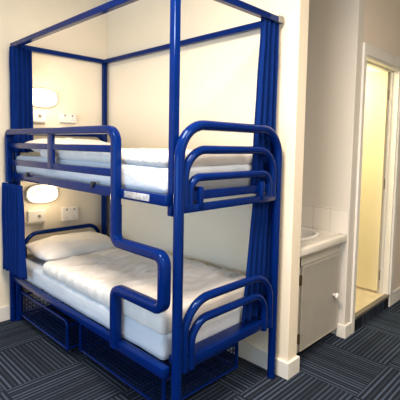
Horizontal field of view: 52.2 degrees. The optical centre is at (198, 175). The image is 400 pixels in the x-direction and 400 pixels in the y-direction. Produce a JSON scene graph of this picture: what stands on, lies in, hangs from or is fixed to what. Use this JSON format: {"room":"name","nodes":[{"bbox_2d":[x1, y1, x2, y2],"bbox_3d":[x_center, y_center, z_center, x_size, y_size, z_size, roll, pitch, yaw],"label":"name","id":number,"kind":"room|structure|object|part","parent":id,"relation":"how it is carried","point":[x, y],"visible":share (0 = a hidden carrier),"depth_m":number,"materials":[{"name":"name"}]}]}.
{"room":"dormitory","nodes":[
{"label":"dormitory","id":0,"kind":"room"},
{"bbox_2d":[0,0,106,306],"bbox_3d":[-2.467,-0.201,2.680,0.100,3.000,4.460,5,6,45],"label":"wall","id":1,"kind":"structure","parent":0,"point":[77,84],"depth_m":3.75,"materials":[{"name":"beige paint"}]},
{"bbox_2d":[0,296,61,321],"bbox_3d":[-2.457,1.237,2.739,0.018,0.125,4.240,5,6,45],"label":"baseboard","id":2,"kind":"structure","parent":1,"relation":"attached to","point":[4,311],"depth_m":3.54,"materials":[{"name":"white wood"}]},
{"bbox_2d":[25,209,44,223],"bbox_3d":[-1.454,0.368,3.657,0.034,0.115,0.175,5,6,45],"label":"switch panel","id":3,"kind":"object","parent":1,"relation":"attached to","point":[34,216],"visible":1,"depth_m":3.65,"materials":[{"name":"white plastic"}]},
{"bbox_2d":[33,112,45,122],"bbox_3d":[-1.427,-0.515,3.603,0.034,0.095,0.170,5,6,45],"label":"switch panel","id":4,"kind":"object","parent":1,"relation":"attached to","point":[38,117],"visible":0.73,"depth_m":3.61,"materials":[{"name":"white plastic"}]},
{"bbox_2d":[25,184,58,202],"bbox_3d":[-1.385,0.165,3.668,0.089,0.171,0.302,5,6,45],"label":"wall lamp","id":5,"kind":"object","parent":1,"relation":"attached to","point":[40,193],"visible":0.99,"depth_m":3.63,"materials":[{"name":"white plastic"}]},
{"bbox_2d":[33,88,57,107],"bbox_3d":[-1.370,-0.689,3.604,0.089,0.171,0.302,5,6,45],"label":"wall lamp","id":6,"kind":"object","parent":1,"relation":"attached to","point":[42,97],"visible":0.85,"depth_m":3.59,"materials":[{"name":"white plastic"}]},
{"bbox_2d":[59,113,75,122],"bbox_3d":[-1.214,-0.536,3.814,0.036,0.088,0.160,5,6,45],"label":"double socket","id":7,"kind":"object","parent":1,"relation":"attached to","point":[63,117],"visible":1,"depth_m":3.79,"materials":[{"name":"white plastic"}]},
{"bbox_2d":[61,206,77,220],"bbox_3d":[-1.221,0.362,3.890,0.036,0.130,0.165,5,6,45],"label":"double socket","id":8,"kind":"object","parent":1,"relation":"attached to","point":[67,213],"visible":1,"depth_m":3.87,"materials":[{"name":"white plastic"}]},
{"bbox_2d":[0,300,399,399],"bbox_3d":[0.641,1.424,2.459,4.825,0.100,8.200,5,6,45],"label":"floor","id":9,"kind":"structure","parent":0,"point":[364,365],"depth_m":2.78,"materials":[{"name":"carpet"}]},
{"bbox_2d":[19,289,109,351],"bbox_3d":[-0.998,1.132,3.465,0.855,0.273,0.689,5,6,45],"label":"wire basket","id":10,"kind":"object","parent":9,"relation":"on","point":[68,346],"visible":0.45,"depth_m":3.23,"materials":[{"name":"blue metal"}]},
{"bbox_3d":[-1.232,1.119,3.228,0.855,0.220,0.024,5,6,45],"label":"tube frame","id":11,"kind":"part","parent":10,"relation":"part of","materials":[{"name":"blue paint"}]},
{"bbox_2d":[4,0,283,399],"bbox_3d":[-0.545,0.121,3.055,2.128,2.369,1.012,5,6,45],"label":"bunk bed","id":12,"kind":"object","parent":9,"relation":"on","point":[183,196],"visible":0.84,"depth_m":2.33,"materials":[{"name":"blue paint"}]},
{"bbox_3d":[-1.593,0.651,3.501,0.052,1.210,0.051,5,6,45],"label":"bed leg","id":13,"kind":"part","parent":12,"relation":"part of","materials":[{"name":"blue paint"}]},
{"bbox_2d":[2,182,27,279],"bbox_3d":[-1.491,0.435,3.299,0.405,0.737,0.052,5,6,45],"label":"curtain","id":14,"kind":"object","parent":12,"relation":"hanging from","point":[13,217],"visible":1,"depth_m":3.26,"materials":[{"name":"blue fabric"}]},
{"bbox_2d":[9,46,33,152],"bbox_3d":[-1.476,-0.627,3.410,0.179,0.872,0.086,0,4,-17],"label":"curtain","id":15,"kind":"object","parent":12,"relation":"hanging from","point":[20,58],"visible":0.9,"depth_m":3.40,"materials":[{"name":"blue fabric"}]},
{"bbox_3d":[-1.021,0.924,2.946,1.570,0.043,0.034,5,6,45],"label":"rail","id":16,"kind":"part","parent":12,"relation":"part of","materials":[{"name":"blue metal"}]},
{"bbox_3d":[-1.236,-1.105,3.730,0.040,0.040,0.840,5,6,45],"label":"canopy rail","id":17,"kind":"part","parent":12,"relation":"part of","materials":[{"name":"blue metal"}]},
{"bbox_3d":[-1.017,-0.110,2.840,1.621,0.446,0.053,5,6,45],"label":"guard rail","id":18,"kind":"part","parent":12,"relation":"part of","materials":[{"name":"blue metal"}]},
{"bbox_3d":[-0.828,-1.022,2.705,2.070,0.040,0.040,5,6,45],"label":"canopy rail","id":19,"kind":"part","parent":12,"relation":"part of","materials":[{"name":"blue metal"}]},
{"bbox_3d":[-0.874,0.059,2.744,2.050,0.056,0.032,5,6,45],"label":"rail","id":20,"kind":"part","parent":12,"relation":"part of","materials":[{"name":"blue metal"}]},
{"bbox_3d":[-0.946,0.056,4.129,0.040,2.325,0.040,5,6,45],"label":"canopy post","id":21,"kind":"part","parent":12,"relation":"part of","materials":[{"name":"blue metal"}]},
{"bbox_2d":[16,155,251,193],"bbox_3d":[-0.547,-0.052,3.044,1.926,0.152,0.862,5,6,45],"label":"mattress","id":22,"kind":"object","parent":12,"relation":"on","point":[154,179],"visible":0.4,"depth_m":2.37,"materials":[{"name":"white fabric"}]},
{"bbox_2d":[25,138,109,152],"bbox_3d":[-1.065,-0.252,3.533,0.447,0.154,0.744,5,6,45],"label":"pillow","id":23,"kind":"object","parent":22,"relation":"on","point":[57,140],"visible":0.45,"depth_m":3.38,"materials":[{"name":"white fabric"}]},
{"bbox_2d":[40,148,252,166],"bbox_3d":[-0.377,-0.148,2.869,1.470,0.093,0.882,5,6,45],"label":"duvet","id":24,"kind":"object","parent":22,"relation":"on","point":[158,157],"visible":0.6,"depth_m":2.38,"materials":[{"name":"white fabric"}]},
{"bbox_2d":[26,257,242,359],"bbox_3d":[-0.561,0.830,3.110,1.926,0.152,0.864,5,6,45],"label":"mattress","id":25,"kind":"object","parent":12,"relation":"on","point":[156,344],"visible":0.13,"depth_m":2.52,"materials":[{"name":"white fabric"}]},
{"bbox_2d":[25,231,115,260],"bbox_3d":[-1.080,0.620,3.599,0.447,0.172,0.744,5,6,45],"label":"pillow","id":26,"kind":"object","parent":25,"relation":"on","point":[56,247],"visible":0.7,"depth_m":3.45,"materials":[{"name":"white fabric"}]},
{"bbox_2d":[43,248,245,334],"bbox_3d":[-0.388,0.714,2.929,1.463,0.144,0.884,5,6,45],"label":"duvet","id":27,"kind":"object","parent":25,"relation":"on","point":[94,275],"visible":0.72,"depth_m":2.71,"materials":[{"name":"white fabric"}]},
{"bbox_3d":[-0.323,0.994,2.244,0.455,0.054,0.050,5,6,45],"label":"rail","id":28,"kind":"part","parent":12,"relation":"part of","materials":[{"name":"blue metal"}]},
{"bbox_3d":[-0.119,-0.365,2.036,0.040,1.145,0.040,5,6,45],"label":"canopy post","id":29,"kind":"part","parent":12,"relation":"part of","materials":[{"name":"blue metal"}]},
{"bbox_3d":[-0.207,-1.058,3.328,2.070,0.040,0.040,5,6,45],"label":"canopy rail","id":30,"kind":"part","parent":12,"relation":"part of","materials":[{"name":"blue metal"}]},
{"bbox_3d":[0.171,0.968,2.435,0.097,0.053,0.831,5,6,45],"label":"rail","id":31,"kind":"part","parent":12,"relation":"part of","materials":[{"name":"blue metal"}]},
{"bbox_3d":[0.207,0.154,2.344,0.036,0.040,0.861,5,6,45],"label":"rail","id":32,"kind":"part","parent":12,"relation":"part of","materials":[{"name":"blue metal"}]},
{"bbox_3d":[0.203,0.090,2.345,0.024,0.049,0.861,5,6,45],"label":"rail","id":33,"kind":"part","parent":12,"relation":"part of","materials":[{"name":"blue metal"}]},
{"bbox_3d":[0.202,-0.974,2.303,0.040,0.040,0.840,5,6,45],"label":"canopy rail","id":34,"kind":"part","parent":12,"relation":"part of","materials":[{"name":"blue metal"}]},
{"bbox_2d":[242,201,271,324],"bbox_3d":[0.389,0.540,2.638,0.037,0.773,0.313,5,6,45],"label":"curtain","id":35,"kind":"object","parent":12,"relation":"hanging from","point":[259,248],"visible":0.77,"depth_m":2.63,"materials":[{"name":"blue fabric"}]},
{"bbox_2d":[251,18,278,184],"bbox_3d":[0.428,-0.442,2.581,0.036,1.052,0.247,5,6,45],"label":"curtain","id":36,"kind":"object","parent":12,"relation":"hanging from","point":[267,73],"visible":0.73,"depth_m":2.56,"materials":[{"name":"blue fabric"}]},
{"bbox_2d":[79,321,238,399],"bbox_3d":[-0.293,1.191,2.837,0.945,0.273,0.659,5,6,45],"label":"wire basket","id":37,"kind":"object","parent":9,"relation":"on","point":[225,371],"visible":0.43,"depth_m":2.62,"materials":[{"name":"blue metal"}]},
{"bbox_3d":[-0.517,1.178,2.610,0.945,0.220,0.024,5,6,45],"label":"tube frame","id":38,"kind":"part","parent":37,"relation":"part of","materials":[{"name":"blue paint"}]},
{"bbox_3d":[-0.069,1.152,3.059,0.945,0.220,0.024,5,6,45],"label":"tube frame","id":39,"kind":"part","parent":37,"relation":"part of","materials":[{"name":"blue paint"}]},
{"bbox_2d":[296,244,339,352],"bbox_3d":[0.723,0.923,3.247,0.588,0.785,0.722,5,6,45],"label":"vanity cabinet","id":40,"kind":"object","parent":9,"relation":"on","point":[318,296],"visible":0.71,"depth_m":3.07,"materials":[{"name":"grey paint"}]},
{"bbox_2d":[300,227,346,256],"bbox_3d":[0.728,0.496,3.217,0.588,0.060,0.724,5,6,45],"label":"countertop","id":41,"kind":"structure","parent":40,"relation":"on","point":[326,239],"depth_m":3.04,"materials":[{"name":"laminate"}]},
{"bbox_2d":[301,227,318,240],"bbox_3d":[0.716,0.529,3.223,0.418,0.170,0.561,5,6,45],"label":"basin","id":42,"kind":"object","parent":41,"relation":"in","point":[306,233],"visible":0.19,"depth_m":3.32,"materials":[{"name":"white ceramic"}]},
{"bbox_2d":[107,0,308,361],"bbox_3d":[-0.115,-0.216,3.423,2.185,3.000,0.112,5,6,45],"label":"wall","id":43,"kind":"structure","parent":0,"point":[218,77],"depth_m":3.10,"materials":[{"name":"beige paint"}]},
{"bbox_2d":[227,340,267,369],"bbox_3d":[-0.217,1.217,3.517,2.095,0.125,0.018,5,6,45],"label":"baseboard","id":44,"kind":"structure","parent":43,"relation":"attached to","point":[249,352],"depth_m":2.90,"materials":[{"name":"white wood"}]},
{"bbox_2d":[275,355,299,379],"bbox_3d":[0.609,1.293,2.786,0.103,0.112,0.148,5,6,45],"label":"trim","id":45,"kind":"structure","parent":43,"relation":"attached to","point":[286,370],"depth_m":2.74,"materials":[{"name":"white wood"}]},
{"bbox_2d":[302,0,364,333],"bbox_3d":[1.035,-0.198,3.457,0.600,3.000,0.100,5,6,45],"label":"wall","id":46,"kind":"structure","parent":0,"point":[335,27],"depth_m":3.31,"materials":[{"name":"grey paint"}]},
{"bbox_2d":[336,322,350,338],"bbox_3d":[1.199,1.264,3.360,0.078,0.105,0.111,5,6,45],"label":"trim","id":47,"kind":"structure","parent":46,"relation":"attached to","point":[343,331],"depth_m":3.32,"materials":[{"name":"white wood"}]},
{"bbox_2d":[355,286,383,312],"bbox_3d":[1.365,1.148,4.831,1.830,0.122,2.200,5,6,45],"label":"floor","id":48,"kind":"structure","parent":0,"point":[364,296],"depth_m":3.91,"materials":[{"name":"tile"}]},
{"bbox_2d":[350,0,399,306],"bbox_3d":[2.302,-0.246,4.381,0.110,3.000,3.000,5,6,45],"label":"wall","id":49,"kind":"structure","parent":0,"point":[381,27],"depth_m":3.54,"materials":[{"name":"paint"}]},
{"bbox_2d":[354,298,388,330],"bbox_3d":[1.541,1.244,3.742,0.104,0.098,0.790,5,6,45],"label":"trim","id":50,"kind":"structure","parent":49,"relation":"attached to","point":[363,319],"depth_m":3.69,"materials":[{"name":"carpet"}]},
{"bbox_2d":[355,294,389,319],"bbox_3d":[1.571,1.183,3.709,0.044,0.030,0.790,5,6,45],"label":"trim","id":51,"kind":"structure","parent":49,"relation":"attached to","point":[382,298],"depth_m":3.68,"materials":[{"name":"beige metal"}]},
{"bbox_2d":[356,72,389,290],"bbox_3d":[1.505,0.053,4.177,0.766,2.117,0.099,5,6,43],"label":"door","id":52,"kind":"structure","parent":49,"relation":"in","point":[377,84],"depth_m":3.99,"materials":[{"name":"beige paint"}]},
{"bbox_2d":[350,42,399,333],"bbox_3d":[1.605,0.115,3.624,0.023,2.370,0.915,5,6,45],"label":"trim","id":53,"kind":"structure","parent":49,"relation":"attached to","point":[368,50],"depth_m":3.36,"materials":[{"name":"white wood"}]},
{"bbox_2d":[367,56,399,294],"bbox_3d":[1.552,0.102,3.665,0.120,2.187,0.794,5,6,45],"label":"trim","id":54,"kind":"structure","parent":49,"relation":"attached to","point":[394,72],"depth_m":3.90,"materials":[{"name":"white wood"}]},
{"bbox_2d":[392,287,399,304],"bbox_3d":[2.647,1.171,4.769,0.018,0.130,2.080,5,6,45],"label":"baseboard","id":55,"kind":"structure","parent":49,"relation":"attached to","point":[396,293],"depth_m":4.09,"materials":[{"name":"white wood"}]},
{"bbox_2d":[366,65,384,73],"bbox_3d":[1.378,-1.302,4.747,1.850,0.100,2.300,5,6,45],"label":"ceiling","id":56,"kind":"structure","parent":0,"point":[370,69],"depth_m":4.85,"materials":[{"name":"white paint"}]},
{"bbox_3d":[0.495,-0.204,3.410,0.100,3.000,0.729,5,6,45],"label":"wall","id":57,"kind":"structure","parent":0,"visible":0},
{"bbox_2d":[301,204,348,234],"bbox_3d":[0.734,0.366,3.206,0.596,0.199,0.724,5,6,45],"label":"tile backsplash","id":58,"kind":"structure","parent":57,"relation":"attached to","point":[330,219],"depth_m":3.38,"materials":[{"name":"white tile"}]}
]}

